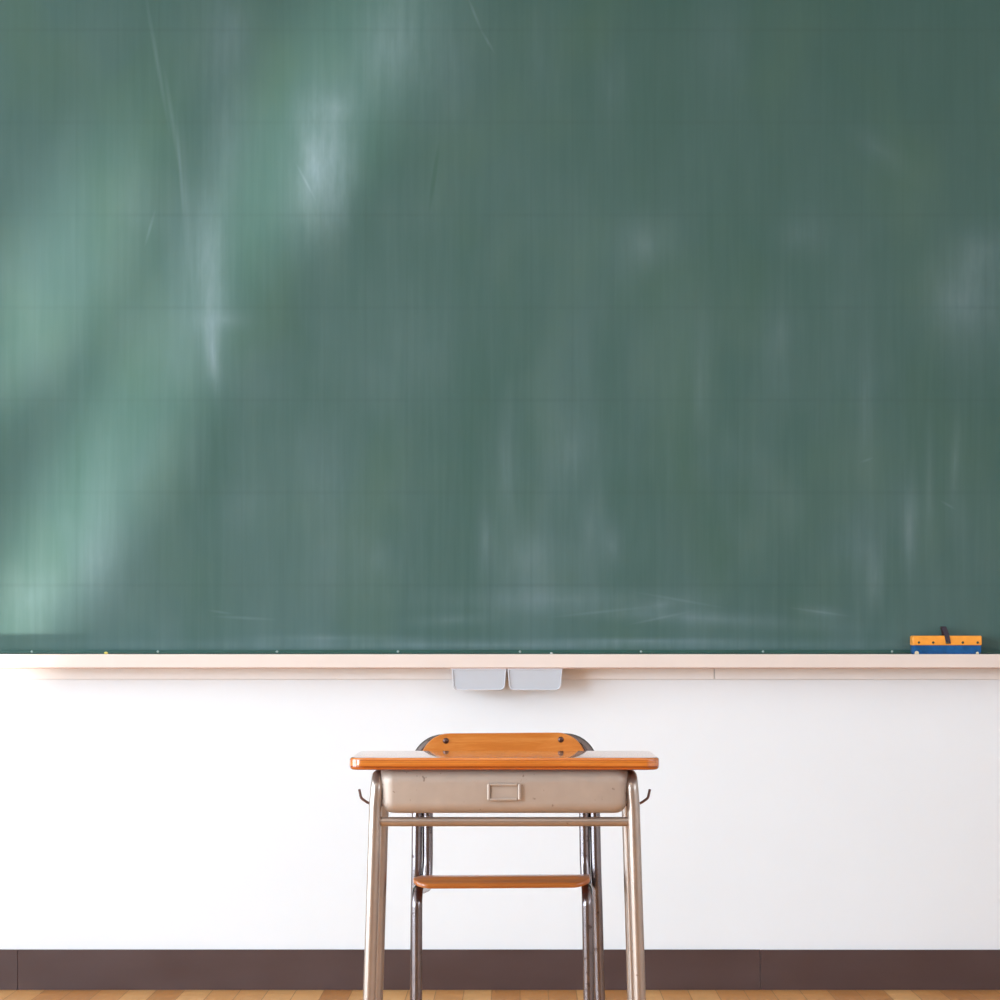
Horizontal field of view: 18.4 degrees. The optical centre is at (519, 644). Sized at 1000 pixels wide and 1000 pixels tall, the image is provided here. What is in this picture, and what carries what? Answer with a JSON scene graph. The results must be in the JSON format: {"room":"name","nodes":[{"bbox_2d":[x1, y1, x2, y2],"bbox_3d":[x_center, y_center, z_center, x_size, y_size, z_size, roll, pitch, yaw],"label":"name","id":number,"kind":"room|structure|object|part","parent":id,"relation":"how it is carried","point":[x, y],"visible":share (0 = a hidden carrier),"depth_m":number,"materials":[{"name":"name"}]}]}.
{"room":"classroom","nodes":[
{"label":"classroom","id":0,"kind":"room"},
{"bbox_2d":[0,679,999,949],"bbox_3d":[-0.050,-0.595,8.406,7.700,3.050,0.200,0,0,0],"label":"wall","id":1,"kind":"structure","parent":0,"point":[778,814],"depth_m":8.30,"materials":[{"name":"white paint"}]},
{"bbox_2d":[0,669,713,678],"bbox_3d":[-1.115,0.077,8.300,3.270,0.030,0.012,0,0,0],"label":"trim","id":2,"kind":"structure","parent":1,"relation":"attached to","point":[4,673],"depth_m":8.29,"materials":[{"name":"paint"}]},
{"bbox_2d":[0,949,999,989],"bbox_3d":[-0.050,0.872,8.303,7.299,0.108,0.007,0,0,0],"label":"baseboard","id":3,"kind":"structure","parent":1,"relation":"attached to","point":[38,969],"depth_m":8.30,"materials":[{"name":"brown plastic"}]},
{"bbox_2d":[0,654,999,668],"bbox_3d":[0.000,0.043,8.253,5.500,0.038,0.106,0,0,0],"label":"chalk tray","id":4,"kind":"object","parent":1,"relation":"attached to","point":[7,661],"visible":1,"depth_m":8.20,"materials":[{"name":"beige paint"}]},
{"bbox_2d":[452,669,505,689],"bbox_3d":[-0.109,0.091,8.247,0.145,0.058,0.090,0,0,0],"label":"box","id":5,"kind":"object","parent":4,"relation":"attached to","point":[463,679],"visible":1,"depth_m":8.21,"materials":[{"name":"grey plastic"}]},
{"bbox_2d":[508,669,561,689],"bbox_3d":[0.040,0.091,8.247,0.145,0.058,0.090,0,0,0],"label":"box","id":6,"kind":"object","parent":4,"relation":"attached to","point":[519,679],"visible":1,"depth_m":8.21,"materials":[{"name":"grey plastic"}]},
{"bbox_2d":[910,626,981,653],"bbox_3d":[1.136,-0.011,8.243,0.185,0.078,0.065,0,0,1],"label":"eraser","id":7,"kind":"object","parent":4,"relation":"on","point":[944,644],"visible":1,"depth_m":8.22,"materials":[{"name":"blue fabric"}]},
{"bbox_2d":[0,0,999,653],"bbox_3d":[0.000,-0.941,8.287,5.500,1.928,0.035,0,0,0],"label":"blackboard","id":8,"kind":"object","parent":1,"relation":"attached to","point":[326,326],"visible":1,"depth_m":8.28,"materials":[{"name":"green paint"}]},
{"bbox_3d":[0.000,0.018,8.290,5.500,0.010,0.031,0,0,0],"label":"frame","id":9,"kind":"part","parent":8,"relation":"part of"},
{"bbox_2d":[714,669,999,678],"bbox_3d":[1.636,0.077,8.300,2.228,0.030,0.012,0,0,0],"label":"trim","id":10,"kind":"structure","parent":1,"relation":"attached to","point":[718,673],"depth_m":8.29,"materials":[{"name":"paint"}]},
{"bbox_2d":[0,990,999,999],"bbox_3d":[-0.050,0.978,3.406,7.700,0.104,10.200,0,0,0],"label":"floor","id":11,"kind":"structure","parent":0,"point":[4,994],"depth_m":8.19,"materials":[{"name":"brown wood"}]},
{"bbox_2d":[350,751,658,999],"bbox_3d":[-0.030,0.573,6.200,0.604,0.708,0.400,0,0,0],"label":"school desk","id":12,"kind":"object","parent":11,"relation":"on","point":[401,781],"visible":1,"depth_m":6.03,"materials":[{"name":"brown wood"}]},
{"bbox_3d":[-0.290,0.582,6.116,0.048,0.673,0.181,0,0,0],"label":"leg","id":13,"kind":"part","parent":12,"relation":"part of","materials":[{"name":"beige paint"}]},
{"bbox_3d":[-0.289,0.582,6.298,0.048,0.673,0.181,0,0,0],"label":"leg","id":14,"kind":"part","parent":12,"relation":"part of","materials":[{"name":"beige paint"}]},
{"bbox_3d":[0.228,0.582,6.298,0.048,0.673,0.182,0,0,0],"label":"leg","id":15,"kind":"part","parent":12,"relation":"part of","materials":[{"name":"beige paint"}]},
{"bbox_3d":[0.229,0.582,6.116,0.048,0.673,0.181,0,0,0],"label":"leg","id":16,"kind":"part","parent":12,"relation":"part of","materials":[{"name":"beige paint"}]},
{"bbox_2d":[410,733,604,999],"bbox_3d":[-0.033,0.559,6.505,0.430,0.737,0.428,0,0,1],"label":"chair","id":17,"kind":"object","parent":11,"relation":"on","point":[589,879],"visible":0.62,"depth_m":6.66,"materials":[{"name":"brown wood"}]},
{"bbox_3d":[-0.226,0.702,6.678,0.024,0.435,0.031,0,0,-35],"label":"leg","id":18,"kind":"part","parent":17,"relation":"part of","materials":[{"name":"grey metal"}]},
{"bbox_3d":[-0.210,0.707,6.400,0.023,0.426,0.168,0,0,2],"label":"leg","id":19,"kind":"part","parent":17,"relation":"part of","materials":[{"name":"grey metal"}]},
{"bbox_3d":[-0.204,0.419,6.587,0.024,0.224,0.214,0,0,2],"label":"seat rail","id":20,"kind":"part","parent":17,"relation":"part of","materials":[{"name":"grey metal"}]},
{"bbox_3d":[-0.034,0.488,6.460,0.363,0.030,0.337,0,0,1],"label":"seat","id":21,"kind":"part","parent":17,"relation":"part of","materials":[{"name":"brown wood"}]},
{"bbox_3d":[-0.036,0.264,6.686,0.360,0.147,0.021,0,0,1],"label":"backrest","id":22,"kind":"part","parent":17,"relation":"part of","materials":[{"name":"brown wood"}]},
{"bbox_3d":[-0.030,0.339,6.689,0.411,0.293,0.060,0,0,1],"label":"frame","id":23,"kind":"part","parent":17,"relation":"part of","materials":[{"name":"grey metal"}]},
{"bbox_3d":[0.139,0.416,6.579,0.027,0.224,0.214,0,0,1],"label":"seat rail","id":24,"kind":"part","parent":17,"relation":"part of","materials":[{"name":"grey metal"}]},
{"bbox_3d":[0.142,0.704,6.392,0.028,0.426,0.168,0,0,1],"label":"leg","id":25,"kind":"part","parent":17,"relation":"part of","materials":[{"name":"grey metal"}]},
{"bbox_3d":[0.170,0.699,6.669,0.031,0.436,0.029,0,0,1],"label":"leg","id":26,"kind":"part","parent":17,"relation":"part of","materials":[{"name":"grey metal"}]}
]}

